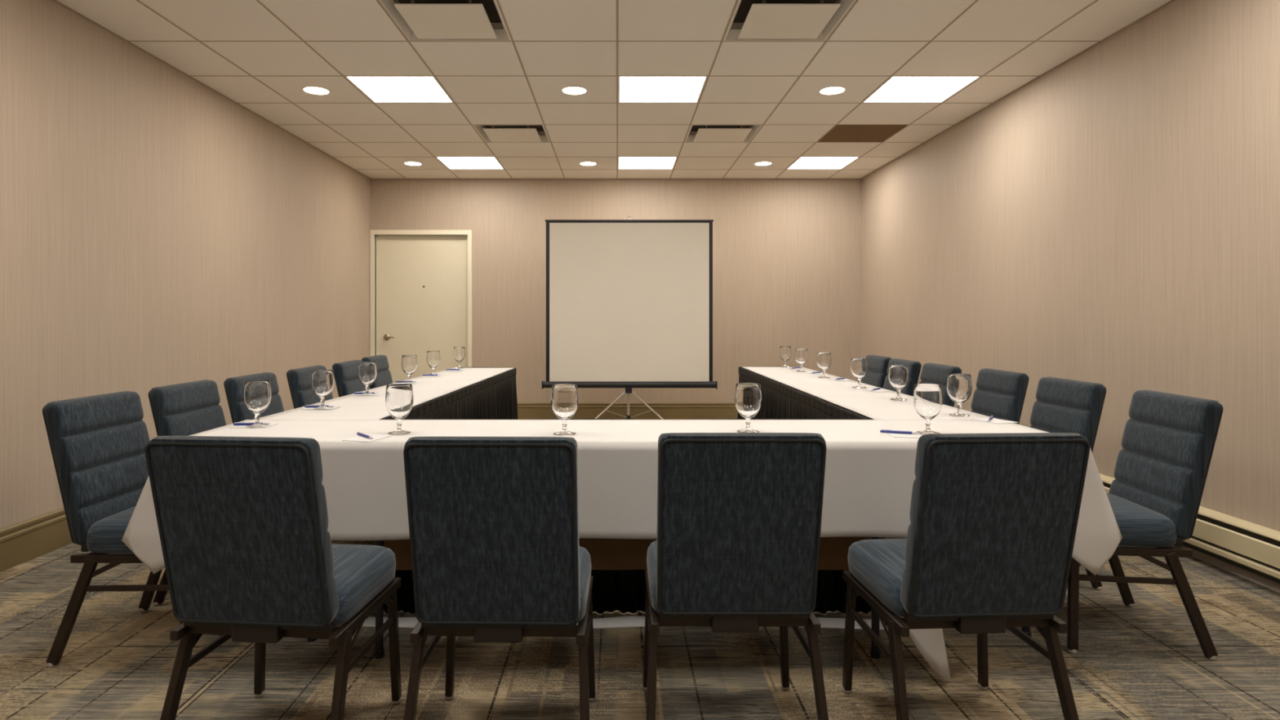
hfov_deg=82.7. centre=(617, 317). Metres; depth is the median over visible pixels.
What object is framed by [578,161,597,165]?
recessed light
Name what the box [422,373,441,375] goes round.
pen
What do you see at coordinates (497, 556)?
banquet chair
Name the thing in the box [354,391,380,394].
pen
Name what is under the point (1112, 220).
wall
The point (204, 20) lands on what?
ceiling
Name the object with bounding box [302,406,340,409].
notepad
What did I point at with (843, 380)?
notepad
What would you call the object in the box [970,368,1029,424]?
banquet chair
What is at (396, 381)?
pen
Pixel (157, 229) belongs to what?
wall
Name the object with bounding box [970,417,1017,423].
notepad
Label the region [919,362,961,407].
banquet chair
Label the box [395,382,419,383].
notepad
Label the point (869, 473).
tablecloth
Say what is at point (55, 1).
grid
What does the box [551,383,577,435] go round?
water goblet
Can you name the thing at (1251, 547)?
baseboard heater
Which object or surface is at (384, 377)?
banquet chair
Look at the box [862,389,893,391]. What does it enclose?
notepad
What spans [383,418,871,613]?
table skirt
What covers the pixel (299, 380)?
banquet chair
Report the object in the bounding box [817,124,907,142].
tile
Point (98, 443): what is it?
banquet chair
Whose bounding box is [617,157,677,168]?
ceiling light
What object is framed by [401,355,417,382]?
water goblet
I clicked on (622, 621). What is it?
cloth
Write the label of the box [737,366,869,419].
table skirt
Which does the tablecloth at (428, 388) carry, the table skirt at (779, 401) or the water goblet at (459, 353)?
the water goblet at (459, 353)
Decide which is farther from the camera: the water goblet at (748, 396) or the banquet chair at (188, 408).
the banquet chair at (188, 408)
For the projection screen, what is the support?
on the floor
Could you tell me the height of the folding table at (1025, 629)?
0.738 m
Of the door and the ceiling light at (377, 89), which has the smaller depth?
the ceiling light at (377, 89)
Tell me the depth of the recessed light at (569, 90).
5.14 m
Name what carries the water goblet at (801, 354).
on the tablecloth at (871, 404)
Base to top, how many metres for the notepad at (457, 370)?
0.002 m
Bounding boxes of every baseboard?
[0,507,72,572]
[517,402,737,419]
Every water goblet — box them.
[243,379,271,428]
[311,369,333,409]
[357,361,377,395]
[385,383,413,435]
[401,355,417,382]
[426,351,439,374]
[453,346,465,368]
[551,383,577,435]
[734,382,761,432]
[779,346,791,367]
[795,348,808,371]
[817,351,831,377]
[850,357,867,388]
[888,364,908,400]
[913,383,942,434]
[946,373,972,416]
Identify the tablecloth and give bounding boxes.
[121,419,1122,679]
[253,367,513,419]
[742,366,995,419]
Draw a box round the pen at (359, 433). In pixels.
[356,431,373,438]
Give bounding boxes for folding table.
[218,391,452,641]
[374,537,880,658]
[744,368,799,390]
[797,390,1031,636]
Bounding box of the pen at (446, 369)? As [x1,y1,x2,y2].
[445,368,462,370]
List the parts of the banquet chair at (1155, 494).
leg, leg, seat, seat frame, backrest, leg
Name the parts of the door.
handle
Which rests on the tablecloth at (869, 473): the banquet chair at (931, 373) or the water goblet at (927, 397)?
the water goblet at (927, 397)
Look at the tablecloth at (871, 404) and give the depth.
3.95 m
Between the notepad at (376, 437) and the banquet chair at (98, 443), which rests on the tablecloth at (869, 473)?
the notepad at (376, 437)
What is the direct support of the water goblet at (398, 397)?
on the tablecloth at (869, 473)
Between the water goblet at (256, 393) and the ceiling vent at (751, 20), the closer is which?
the water goblet at (256, 393)
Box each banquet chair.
[42,391,191,667]
[144,435,401,719]
[148,379,226,606]
[223,372,284,423]
[286,364,333,408]
[332,360,369,397]
[361,355,392,389]
[403,436,595,719]
[641,432,828,719]
[842,432,1090,719]
[860,355,891,388]
[883,358,921,396]
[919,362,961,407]
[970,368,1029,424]
[1029,377,1106,590]
[1066,390,1223,660]
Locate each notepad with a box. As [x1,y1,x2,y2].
[229,423,277,428]
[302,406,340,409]
[342,434,392,442]
[352,393,383,395]
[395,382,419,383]
[445,369,465,371]
[828,378,851,381]
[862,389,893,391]
[887,431,921,437]
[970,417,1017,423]
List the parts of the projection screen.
leg, leg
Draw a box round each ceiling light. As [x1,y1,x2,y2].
[345,76,453,102]
[436,157,503,168]
[617,76,707,102]
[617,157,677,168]
[786,157,858,168]
[862,76,980,102]
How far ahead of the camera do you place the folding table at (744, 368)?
5.12 m
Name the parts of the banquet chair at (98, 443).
leg, backrest, seat frame, seat, leg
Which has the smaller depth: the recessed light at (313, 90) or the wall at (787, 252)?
the recessed light at (313, 90)
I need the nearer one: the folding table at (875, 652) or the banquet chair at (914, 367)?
the folding table at (875, 652)
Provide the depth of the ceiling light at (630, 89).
5.14 m
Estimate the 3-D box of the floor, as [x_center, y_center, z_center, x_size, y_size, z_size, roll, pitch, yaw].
[-0.018,1.225,3.415,6.096,0.100,10.630,0,0,0]
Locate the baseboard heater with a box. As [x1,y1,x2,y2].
[1099,473,1279,583]
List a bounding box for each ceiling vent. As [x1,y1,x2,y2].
[378,0,511,40]
[472,124,550,142]
[684,124,762,142]
[723,0,856,40]
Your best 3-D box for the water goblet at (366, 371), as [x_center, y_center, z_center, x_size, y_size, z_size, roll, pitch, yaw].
[-1.381,0.334,4.014,0.099,0.178,0.099,0,0,10]
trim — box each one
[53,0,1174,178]
[369,230,471,367]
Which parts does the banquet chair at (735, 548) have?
leg, leg, seat, seat frame, plate, backrest, leg, leg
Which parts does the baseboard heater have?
rail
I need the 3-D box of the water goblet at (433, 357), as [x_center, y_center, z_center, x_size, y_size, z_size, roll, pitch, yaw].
[-1.367,0.334,5.399,0.099,0.178,0.099,0,0,20]
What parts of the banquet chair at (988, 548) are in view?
leg, seat, leg, seat frame, plate, leg, backrest, leg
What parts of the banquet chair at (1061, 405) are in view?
backrest, leg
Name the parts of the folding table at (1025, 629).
leg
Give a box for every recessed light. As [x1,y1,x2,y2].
[301,85,331,95]
[403,161,422,165]
[560,85,588,95]
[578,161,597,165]
[753,161,773,165]
[817,85,847,95]
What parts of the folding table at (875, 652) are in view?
leg, leg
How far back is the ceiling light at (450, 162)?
7.58 m
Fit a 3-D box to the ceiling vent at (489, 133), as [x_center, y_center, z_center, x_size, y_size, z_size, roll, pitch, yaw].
[-0.915,-1.687,6.375,0.600,0.178,0.600,0,0,0]
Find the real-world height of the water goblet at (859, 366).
0.178 m
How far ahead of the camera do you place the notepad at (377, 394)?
3.96 m
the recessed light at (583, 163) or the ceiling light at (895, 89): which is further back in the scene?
the recessed light at (583, 163)
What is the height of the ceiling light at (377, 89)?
0.066 m
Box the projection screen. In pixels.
[542,215,717,419]
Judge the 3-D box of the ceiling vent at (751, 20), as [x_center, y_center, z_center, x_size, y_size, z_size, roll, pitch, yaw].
[0.915,-1.687,3.935,0.600,0.178,0.600,0,0,0]
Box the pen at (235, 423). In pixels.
[233,422,269,425]
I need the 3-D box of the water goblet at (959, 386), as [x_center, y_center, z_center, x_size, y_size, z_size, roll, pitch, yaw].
[1.488,0.334,3.162,0.099,0.178,0.099,0,0,-41]
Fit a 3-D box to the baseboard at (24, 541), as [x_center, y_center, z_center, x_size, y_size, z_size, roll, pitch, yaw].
[-2.856,1.077,3.365,0.020,0.195,10.130,0,0,0]
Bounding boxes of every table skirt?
[379,367,517,419]
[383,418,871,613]
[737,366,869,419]
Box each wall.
[0,0,370,528]
[370,178,861,402]
[861,0,1279,592]
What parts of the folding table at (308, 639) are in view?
leg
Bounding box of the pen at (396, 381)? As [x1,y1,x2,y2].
[395,380,416,382]
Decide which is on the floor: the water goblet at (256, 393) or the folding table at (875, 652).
the folding table at (875, 652)
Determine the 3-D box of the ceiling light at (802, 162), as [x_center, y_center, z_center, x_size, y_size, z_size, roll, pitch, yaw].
[2.135,-1.648,7.595,0.600,0.066,0.600,0,0,0]
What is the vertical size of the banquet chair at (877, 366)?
0.888 m
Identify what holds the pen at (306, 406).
on the notepad at (333, 407)
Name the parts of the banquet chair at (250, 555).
leg, backrest, plate, leg, seat frame, leg, seat, leg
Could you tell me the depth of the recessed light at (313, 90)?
5.14 m
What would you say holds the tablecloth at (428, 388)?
on the folding table
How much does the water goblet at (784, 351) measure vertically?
0.178 m
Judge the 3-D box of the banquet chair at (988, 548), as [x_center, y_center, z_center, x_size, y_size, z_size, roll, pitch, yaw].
[0.953,0.731,2.064,0.488,0.888,0.561,0,0,-3]
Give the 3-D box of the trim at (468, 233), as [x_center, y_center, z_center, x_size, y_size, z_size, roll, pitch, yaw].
[-2.273,0.077,8.469,1.175,2.195,0.122,0,0,0]
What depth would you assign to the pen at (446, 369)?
5.86 m
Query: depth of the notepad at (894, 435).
2.60 m
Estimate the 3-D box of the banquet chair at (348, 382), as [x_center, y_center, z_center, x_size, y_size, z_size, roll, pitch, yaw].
[-1.539,0.731,4.830,0.561,0.888,0.488,0,0,0]
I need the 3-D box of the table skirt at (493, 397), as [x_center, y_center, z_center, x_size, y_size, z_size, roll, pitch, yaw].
[-1.122,0.792,4.640,0.545,0.741,3.224,0,0,0]
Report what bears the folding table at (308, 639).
on the floor
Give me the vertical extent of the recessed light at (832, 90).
0.007 m
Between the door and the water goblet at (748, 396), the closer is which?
the water goblet at (748, 396)
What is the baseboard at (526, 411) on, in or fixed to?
attached to the wall at (787, 252)
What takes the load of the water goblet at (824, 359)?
on the tablecloth at (871, 404)
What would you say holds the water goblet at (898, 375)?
on the tablecloth at (871, 404)
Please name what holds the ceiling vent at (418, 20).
in the ceiling
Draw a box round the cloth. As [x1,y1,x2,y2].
[362,616,884,629]
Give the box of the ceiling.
[57,0,1170,178]
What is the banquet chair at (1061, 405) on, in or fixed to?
on the floor
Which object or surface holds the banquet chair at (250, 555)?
on the floor
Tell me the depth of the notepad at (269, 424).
2.82 m
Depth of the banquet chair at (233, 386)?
3.51 m
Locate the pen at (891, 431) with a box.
[880,429,919,434]
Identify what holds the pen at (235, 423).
on the notepad at (269, 424)
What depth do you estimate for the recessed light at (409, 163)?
7.58 m
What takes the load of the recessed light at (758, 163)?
in the ceiling
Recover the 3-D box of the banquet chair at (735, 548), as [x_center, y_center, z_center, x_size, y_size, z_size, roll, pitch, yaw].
[0.312,0.731,2.072,0.488,0.888,0.561,0,0,0]
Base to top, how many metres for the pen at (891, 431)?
0.012 m
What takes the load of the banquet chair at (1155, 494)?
on the floor
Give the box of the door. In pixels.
[377,236,467,383]
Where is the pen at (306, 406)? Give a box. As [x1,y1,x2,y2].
[304,404,334,407]
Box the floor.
[0,537,1279,719]
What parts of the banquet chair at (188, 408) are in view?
leg, backrest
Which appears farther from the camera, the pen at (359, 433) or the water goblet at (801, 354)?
the water goblet at (801, 354)
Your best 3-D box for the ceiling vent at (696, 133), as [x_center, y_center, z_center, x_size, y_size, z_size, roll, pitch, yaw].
[0.915,-1.687,6.375,0.600,0.178,0.600,0,0,0]
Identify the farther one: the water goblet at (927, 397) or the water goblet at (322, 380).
the water goblet at (322, 380)
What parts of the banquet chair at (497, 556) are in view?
leg, leg, backrest, plate, seat frame, leg, seat, leg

